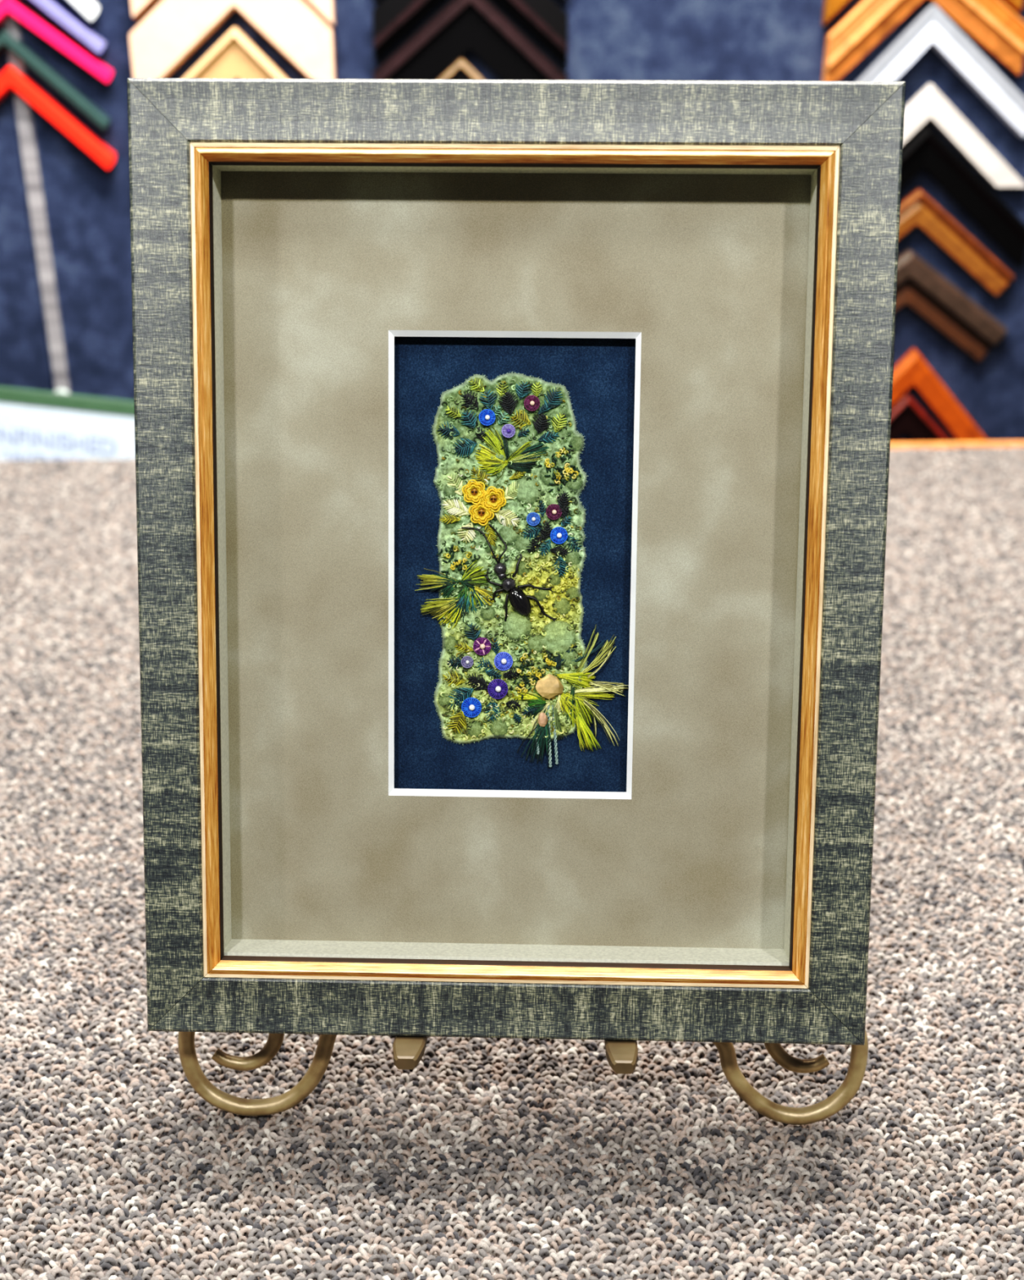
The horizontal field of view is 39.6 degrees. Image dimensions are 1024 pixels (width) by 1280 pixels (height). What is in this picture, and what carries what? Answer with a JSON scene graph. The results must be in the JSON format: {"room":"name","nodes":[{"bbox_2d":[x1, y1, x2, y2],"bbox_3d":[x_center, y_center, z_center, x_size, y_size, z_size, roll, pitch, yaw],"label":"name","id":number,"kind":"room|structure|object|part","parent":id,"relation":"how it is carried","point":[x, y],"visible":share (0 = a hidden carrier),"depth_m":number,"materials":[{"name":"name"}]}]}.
{"room":"service shop","nodes":[
{"label":"service shop","id":0,"kind":"room"},
{"bbox_2d":[0,0,1023,442],"bbox_3d":[0.002,-0.621,1.603,4.400,2.500,0.100,0,25,0],"label":"wall","id":1,"kind":"structure","parent":0,"point":[86,203],"depth_m":1.58,"materials":[{"name":"blue carpet"}]},
{"bbox_2d":[3,14,70,394],"bbox_3d":[-0.537,-0.586,1.558,0.022,0.669,0.010,0,25,0],"label":"strip","id":2,"kind":"object","parent":1,"relation":"attached to","point":[23,108],"visible":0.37,"depth_m":1.61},
{"bbox_2d":[0,0,106,53],"bbox_3d":[-0.537,-0.659,1.518,0.202,0.098,0.020,0,25,0],"label":"sample","id":3,"kind":"object","parent":1,"relation":"attached to","point":[54,10],"visible":1,"depth_m":1.51,"materials":[{"name":"purple wood"}]},
{"bbox_2d":[0,30,111,130],"bbox_3d":[-0.551,-0.605,1.544,0.221,0.106,0.020,0,25,0],"label":"sample","id":4,"kind":"object","parent":1,"relation":"attached to","point":[7,40],"visible":1,"depth_m":1.54,"materials":[{"name":"teal wood"}]},
{"bbox_3d":[-0.602,-0.605,1.544,0.119,0.106,0.020,0,25,0],"label":"moulding arm","id":5,"kind":"part","parent":4,"relation":"part of"},
{"bbox_2d":[0,0,113,83],"bbox_3d":[-0.541,-0.636,1.529,0.220,0.103,0.020,0,25,0],"label":"sample","id":6,"kind":"object","parent":1,"relation":"attached to","point":[14,8],"visible":1,"depth_m":1.52,"materials":[{"name":"pink wood"}]},
{"bbox_3d":[-0.592,-0.636,1.529,0.116,0.103,0.020,0,25,0],"label":"moulding arm","id":7,"kind":"part","parent":6,"relation":"part of"},
{"bbox_2d":[0,65,115,169],"bbox_3d":[-0.553,-0.570,1.560,0.229,0.113,0.020,0,25,0],"label":"sample","id":8,"kind":"object","parent":1,"relation":"attached to","point":[11,78],"visible":1,"depth_m":1.55,"materials":[{"name":"red wood"}]},
{"bbox_3d":[-0.605,-0.570,1.560,0.126,0.113,0.020,0,25,0],"label":"moulding arm","id":9,"kind":"part","parent":8,"relation":"part of"},
{"bbox_2d":[0,386,135,461],"bbox_3d":[-0.515,-0.211,1.687,0.383,0.200,0.013,0,25,0],"label":"sign board","id":10,"kind":"object","parent":1,"relation":"attached to","point":[35,424],"visible":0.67,"depth_m":1.66,"materials":[{"name":"white plastic"}]},
{"bbox_2d":[66,0,99,21],"bbox_3d":[-0.530,-0.695,1.501,0.184,0.094,0.020,0,25,0],"label":"sample","id":11,"kind":"object","parent":1,"relation":"attached to","point":[89,9],"visible":1,"depth_m":1.50,"materials":[{"name":"white wood"}]},
{"bbox_2d":[128,0,335,79],"bbox_3d":[-0.300,-0.662,1.517,0.216,0.170,0.019,0,25,0],"label":"sample","id":12,"kind":"object","parent":1,"relation":"attached to","point":[173,29],"visible":0.79,"depth_m":1.51,"materials":[{"name":"white wood"}]},
{"bbox_3d":[-0.350,-0.662,1.517,0.115,0.170,0.019,0,25,0],"label":"moulding arm","id":13,"kind":"part","parent":12,"relation":"part of"},
{"bbox_3d":[-0.243,-0.662,1.517,0.102,0.168,0.019,0,25,0],"label":"moulding arm","id":14,"kind":"part","parent":12,"relation":"part of"},
{"bbox_2d":[130,0,334,26],"bbox_3d":[-0.296,-0.721,1.488,0.212,0.143,0.020,0,25,0],"label":"sample","id":15,"kind":"object","parent":1,"relation":"attached to","point":[326,7],"visible":1,"depth_m":1.50,"materials":[{"name":"white wood"}]},
{"bbox_3d":[-0.346,-0.724,1.487,0.112,0.137,0.020,0,25,0],"label":"moulding arm","id":16,"kind":"part","parent":15,"relation":"part of"},
{"bbox_3d":[-0.241,-0.721,1.488,0.101,0.143,0.020,0,25,0],"label":"moulding arm","id":17,"kind":"part","parent":15,"relation":"part of"},
{"bbox_2d":[184,26,287,79],"bbox_3d":[-0.301,-0.597,1.548,0.161,0.129,0.018,0,25,0],"label":"sample","id":18,"kind":"object","parent":1,"relation":"attached to","point":[235,56],"visible":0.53,"depth_m":1.53,"materials":[{"name":"beige wood"}]},
{"bbox_3d":[-0.339,-0.600,1.547,0.085,0.123,0.018,0,25,0],"label":"moulding arm","id":19,"kind":"part","parent":18,"relation":"part of"},
{"bbox_3d":[-0.259,-0.597,1.548,0.078,0.129,0.018,0,25,0],"label":"moulding arm","id":20,"kind":"part","parent":18,"relation":"part of"},
{"bbox_2d":[439,57,483,79],"bbox_3d":[-0.055,-0.580,1.558,0.139,0.109,0.014,0,25,0],"label":"sample","id":21,"kind":"object","parent":1,"relation":"attached to","point":[460,69],"visible":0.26,"depth_m":1.54,"materials":[{"name":"beige wood"}]},
{"bbox_3d":[-0.090,-0.582,1.557,0.070,0.105,0.014,0,25,0],"label":"moulding arm","id":22,"kind":"part","parent":21,"relation":"part of"},
{"bbox_3d":[-0.021,-0.580,1.558,0.070,0.109,0.014,0,25,0],"label":"moulding arm","id":23,"kind":"part","parent":21,"relation":"part of"},
{"bbox_2d":[373,0,567,66],"bbox_3d":[-0.044,-0.682,1.504,0.206,0.141,0.024,0,25,0],"label":"sample","id":24,"kind":"object","parent":1,"relation":"attached to","point":[393,20],"visible":1,"depth_m":1.51,"materials":[{"name":"black wood"}]},
{"bbox_3d":[-0.096,-0.684,1.503,0.103,0.137,0.024,0,25,0],"label":"moulding arm","id":25,"kind":"part","parent":24,"relation":"part of"},
{"bbox_3d":[0.007,-0.682,1.504,0.104,0.141,0.024,0,25,0],"label":"moulding arm","id":26,"kind":"part","parent":24,"relation":"part of"},
{"bbox_2d":[373,0,566,4],"bbox_3d":[-0.044,-0.736,1.479,0.203,0.136,0.024,0,25,0],"label":"sample","id":27,"kind":"object","parent":1,"relation":"attached to","point":[375,1],"visible":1,"depth_m":1.50,"materials":[{"name":"black wood"}]},
{"bbox_2d":[373,0,567,79],"bbox_3d":[-0.044,-0.623,1.533,0.209,0.158,0.022,0,25,0],"label":"sample","id":28,"kind":"object","parent":1,"relation":"attached to","point":[460,26],"visible":0.67,"depth_m":1.52,"materials":[{"name":"black wood"}]},
{"bbox_3d":[-0.096,-0.626,1.532,0.105,0.151,0.022,0,25,0],"label":"moulding arm","id":29,"kind":"part","parent":28,"relation":"part of"},
{"bbox_3d":[0.008,-0.623,1.533,0.105,0.158,0.022,0,25,0],"label":"moulding arm","id":30,"kind":"part","parent":28,"relation":"part of"},
{"bbox_2d":[889,391,951,442],"bbox_3d":[0.487,-0.223,1.725,0.195,0.158,0.016,0,25,0],"label":"sample","id":31,"kind":"object","parent":1,"relation":"attached to","point":[907,416],"visible":0.4,"depth_m":1.70,"materials":[{"name":"brown wood"}]},
{"bbox_3d":[0.431,-0.228,1.723,0.082,0.147,0.016,0,25,0],"label":"moulding arm","id":32,"kind":"part","parent":31,"relation":"part of"},
{"bbox_2d":[822,0,1022,26],"bbox_3d":[0.436,-0.725,1.484,0.205,0.155,0.022,0,25,0],"label":"sample","id":33,"kind":"object","parent":1,"relation":"attached to","point":[830,7],"visible":1,"depth_m":1.50,"materials":[{"name":"orange wood"}]},
{"bbox_3d":[0.381,-0.725,1.484,0.095,0.155,0.022,0,25,0],"label":"moulding arm","id":34,"kind":"part","parent":33,"relation":"part of"},
{"bbox_3d":[0.481,-0.731,1.482,0.114,0.142,0.022,0,25,0],"label":"moulding arm","id":35,"kind":"part","parent":33,"relation":"part of"},
{"bbox_2d":[822,0,1023,81],"bbox_3d":[0.443,-0.662,1.513,0.209,0.150,0.025,0,25,0],"label":"sample","id":36,"kind":"object","parent":1,"relation":"attached to","point":[991,24],"visible":0.92,"depth_m":1.51,"materials":[{"name":"orange wood"}]},
{"bbox_3d":[0.389,-0.662,1.513,0.100,0.150,0.025,0,25,0],"label":"moulding arm","id":37,"kind":"part","parent":36,"relation":"part of"},
{"bbox_3d":[0.491,-0.670,1.509,0.113,0.132,0.025,0,25,0],"label":"moulding arm","id":38,"kind":"part","parent":36,"relation":"part of"},
{"bbox_2d":[891,347,986,441],"bbox_3d":[0.491,-0.263,1.705,0.208,0.172,0.018,0,25,0],"label":"sample","id":39,"kind":"object","parent":1,"relation":"attached to","point":[912,369],"visible":0.5,"depth_m":1.68,"materials":[{"name":"orange wood"}]},
{"bbox_3d":[0.430,-0.277,1.699,0.087,0.142,0.018,0,25,0],"label":"moulding arm","id":40,"kind":"part","parent":39,"relation":"part of"},
{"bbox_2d":[856,4,1023,138],"bbox_3d":[0.454,-0.607,1.540,0.216,0.150,0.022,0,25,0],"label":"sample","id":41,"kind":"object","parent":1,"relation":"attached to","point":[931,27],"visible":0.71,"depth_m":1.52,"materials":[{"name":"white wood"}]},
{"bbox_3d":[0.397,-0.607,1.540,0.102,0.150,0.022,0,25,0],"label":"moulding arm","id":42,"kind":"part","parent":41,"relation":"part of"},
{"bbox_3d":[0.504,-0.614,1.537,0.116,0.134,0.022,0,25,0],"label":"moulding arm","id":43,"kind":"part","parent":41,"relation":"part of"},
{"bbox_2d":[895,248,1006,361],"bbox_3d":[0.473,-0.387,1.646,0.206,0.127,0.020,0,25,0],"label":"sample","id":44,"kind":"object","parent":1,"relation":"attached to","point":[919,286],"visible":0.68,"depth_m":1.64,"materials":[{"name":"brown wood"}]},
{"bbox_3d":[0.412,-0.398,1.640,0.084,0.102,0.020,0,25,0],"label":"moulding arm","id":45,"kind":"part","parent":44,"relation":"part of"},
{"bbox_2d":[898,187,1013,296],"bbox_3d":[0.474,-0.451,1.616,0.203,0.118,0.018,0,25,0],"label":"sample","id":46,"kind":"object","parent":1,"relation":"attached to","point":[917,208],"visible":0.68,"depth_m":1.61,"materials":[{"name":"brown wood"}]},
{"bbox_3d":[0.415,-0.462,1.611,0.084,0.094,0.018,0,25,0],"label":"moulding arm","id":47,"kind":"part","parent":46,"relation":"part of"},
{"bbox_2d":[900,123,1023,267],"bbox_3d":[0.472,-0.495,1.592,0.221,0.154,0.024,0,25,0],"label":"sample","id":48,"kind":"object","parent":1,"relation":"attached to","point":[925,149],"visible":0.64,"depth_m":1.58,"materials":[{"name":"black wood"}]},
{"bbox_3d":[0.409,-0.499,1.590,0.095,0.146,0.024,0,25,0],"label":"moulding arm","id":49,"kind":"part","parent":48,"relation":"part of"},
{"bbox_2d":[902,83,1023,186],"bbox_3d":[0.468,-0.556,1.567,0.214,0.106,0.018,0,25,0],"label":"sample","id":50,"kind":"object","parent":1,"relation":"attached to","point":[929,104],"visible":0.67,"depth_m":1.56,"materials":[{"name":"white wood"}]},
{"bbox_3d":[0.409,-0.560,1.565,0.095,0.098,0.018,0,25,0],"label":"moulding arm","id":51,"kind":"part","parent":50,"relation":"part of"},
{"bbox_3d":[-0.003,1.210,0.608,4.400,0.040,3.264,0,25,0],"label":"floor","id":52,"kind":"structure","parent":0,"visible":0},
{"bbox_2d":[0,440,1023,1279],"bbox_3d":[-0.001,0.439,1.181,3.001,0.864,1.363,0,25,0],"label":"work table","id":53,"kind":"object","parent":52,"relation":"on","point":[486,1158],"visible":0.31,"depth_m":0.67,"materials":[{"name":"carpet"}]},
{"bbox_2d":[177,1030,867,1124],"bbox_3d":[0.048,-0.011,0.635,0.276,0.418,0.334,13,28,26],"label":"easel","id":54,"kind":"object","parent":53,"relation":"on","point":[621,1055],"visible":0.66,"depth_m":0.64,"materials":[{"name":"brown metal"}]},
{"bbox_2d":[127,78,905,1044],"bbox_3d":[-0.001,-0.026,0.587,0.300,0.376,0.153,1,25,1],"label":"picture frame","id":55,"kind":"object","parent":54,"relation":"on","point":[706,271],"visible":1,"depth_m":0.59,"materials":[{"name":"green wood"}]},
{"bbox_3d":[-0.139,-0.028,0.590,0.024,0.385,0.034,1,7,1],"label":"frame rail","id":56,"kind":"part","parent":55,"relation":"part of","materials":[{"name":"green wood"}]},
{"bbox_3d":[-0.003,0.153,0.609,0.300,0.024,0.034,1,7,1],"label":"frame rail","id":57,"kind":"part","parent":55,"relation":"part of","materials":[{"name":"green wood"}]},
{"bbox_3d":[0.001,-0.206,0.565,0.300,0.024,0.034,1,7,1],"label":"frame rail","id":58,"kind":"part","parent":55,"relation":"part of","materials":[{"name":"green wood"}]},
{"bbox_2d":[414,371,628,768],"bbox_3d":[0.006,-0.029,0.604,0.093,0.160,0.054,3,25,6],"label":"embroidery","id":59,"kind":"object","parent":55,"relation":"in","point":[508,446],"visible":1,"depth_m":0.60,"materials":[{"name":"fabric"}]},
{"bbox_2d":[460,655,473,668],"bbox_3d":[-0.019,0.009,0.606,0.005,0.005,0.001,1,7,1],"label":"flower","id":60,"kind":"object","parent":59,"relation":"on","point":[465,658],"depth_m":0.61,"materials":[{"name":"purple fabric"}]},
{"bbox_2d":[461,697,481,717],"bbox_3d":[-0.017,0.029,0.609,0.009,0.009,0.001,1,7,1],"label":"flower","id":61,"kind":"object","parent":59,"relation":"on","point":[466,703],"depth_m":0.61,"materials":[{"name":"blue fabric"}]},
{"bbox_2d":[461,479,486,505],"bbox_3d":[-0.016,-0.062,0.596,0.011,0.011,0.002,1,7,1],"label":"flower","id":62,"kind":"object","parent":59,"relation":"on","point":[470,486],"depth_m":0.60,"materials":[{"name":"yellow fabric"}]},
{"bbox_2d":[468,499,493,525],"bbox_3d":[-0.013,-0.053,0.598,0.011,0.011,0.002,1,7,1],"label":"flower","id":63,"kind":"object","parent":59,"relation":"on","point":[474,514],"depth_m":0.60,"materials":[{"name":"yellow fabric"}]},
{"bbox_2d":[472,637,491,655],"bbox_3d":[-0.013,0.003,0.605,0.008,0.008,0.001,1,7,1],"label":"flower","id":64,"kind":"object","parent":59,"relation":"on","point":[479,641],"depth_m":0.61,"materials":[{"name":"purple fabric"}]},
{"bbox_2d":[478,408,495,426],"bbox_3d":[-0.010,-0.093,0.594,0.007,0.007,0.001,1,7,1],"label":"flower","id":65,"kind":"object","parent":59,"relation":"on","point":[483,413],"depth_m":0.59,"materials":[{"name":"blue fabric"}]},
{"bbox_2d":[480,485,506,512],"bbox_3d":[-0.008,-0.059,0.596,0.011,0.011,0.002,1,7,1],"label":"flower","id":66,"kind":"object","parent":59,"relation":"on","point":[495,492],"depth_m":0.60,"materials":[{"name":"yellow fabric"}]},
{"bbox_2d":[487,679,507,699],"bbox_3d":[-0.006,0.021,0.607,0.009,0.009,0.001,1,7,1],"label":"flower","id":67,"kind":"object","parent":59,"relation":"on","point":[494,683],"depth_m":0.61,"materials":[{"name":"purple fabric"}]},
{"bbox_2d":[493,651,512,671],"bbox_3d":[-0.004,0.009,0.606,0.008,0.008,0.001,1,7,1],"label":"flower","id":68,"kind":"object","parent":59,"relation":"on","point":[497,660],"depth_m":0.61,"materials":[{"name":"blue fabric"}]},
{"bbox_2d":[501,423,515,438],"bbox_3d":[-0.002,-0.087,0.593,0.006,0.006,0.001,1,7,1],"label":"flower","id":69,"kind":"object","parent":59,"relation":"on","point":[504,430],"depth_m":0.59,"materials":[{"name":"purple fabric"}]},
{"bbox_2d":[461,524,556,632],"bbox_3d":[-0.001,-0.026,0.601,0.042,0.045,0.012,4,26,9],"label":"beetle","id":70,"kind":"object","parent":59,"relation":"on","point":[519,601],"visible":1,"depth_m":0.60,"materials":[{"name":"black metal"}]},
{"bbox_3d":[-0.008,-0.025,0.602,0.009,0.006,0.002,1,7,1],"label":"leg","id":71,"kind":"part","parent":70,"relation":"part of","materials":[{"name":"black"}]},
{"bbox_3d":[-0.006,-0.019,0.603,0.006,0.006,0.002,1,7,1],"label":"leg","id":72,"kind":"part","parent":70,"relation":"part of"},
{"bbox_3d":[-0.003,-0.011,0.604,0.003,0.017,0.002,1,7,1],"label":"leg","id":73,"kind":"part","parent":70,"relation":"part of","materials":[{"name":"black"}]},
{"bbox_3d":[0.002,-0.032,0.601,0.004,0.011,0.002,1,7,1],"label":"leg","id":74,"kind":"part","parent":70,"relation":"part of","materials":[{"name":"black"}]},
{"bbox_3d":[0.010,-0.022,0.602,0.015,0.003,0.002,1,7,1],"label":"leg","id":75,"kind":"part","parent":70,"relation":"part of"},
{"bbox_3d":[0.012,-0.013,0.603,0.014,0.012,0.002,1,7,1],"label":"leg","id":76,"kind":"part","parent":70,"relation":"part of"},
{"bbox_2d":[524,395,539,411],"bbox_3d":[0.008,-0.099,0.592,0.007,0.007,0.001,1,7,1],"label":"flower","id":77,"kind":"object","parent":59,"relation":"on","point":[531,397],"depth_m":0.59,"materials":[{"name":"purple fabric"}]},
{"bbox_2d":[526,511,540,526],"bbox_3d":[0.009,-0.051,0.598,0.006,0.006,0.001,1,7,1],"label":"flower","id":78,"kind":"object","parent":59,"relation":"on","point":[531,515],"depth_m":0.60,"materials":[{"name":"blue fabric"}]},
{"bbox_2d":[546,503,561,519],"bbox_3d":[0.018,-0.054,0.598,0.007,0.007,0.001,1,7,1],"label":"flower","id":79,"kind":"object","parent":59,"relation":"on","point":[550,508],"depth_m":0.60,"materials":[{"name":"purple fabric"}]},
{"bbox_2d":[550,526,567,544],"bbox_3d":[0.020,-0.044,0.599,0.007,0.007,0.001,1,7,1],"label":"flower","id":80,"kind":"object","parent":59,"relation":"on","point":[553,533],"depth_m":0.60,"materials":[{"name":"blue fabric"}]},
{"bbox_3d":[0.137,-0.025,0.584,0.024,0.385,0.034,1,7,1],"label":"frame rail","id":81,"kind":"part","parent":55,"relation":"part of","materials":[{"name":"green wood"}]},
{"bbox_3d":[0.761,-0.207,1.581,1.482,0.034,0.008,-1,25,-3],"label":"edge trim","id":82,"kind":"part","parent":53,"relation":"part of","materials":[{"name":"orange wood"}]}
]}

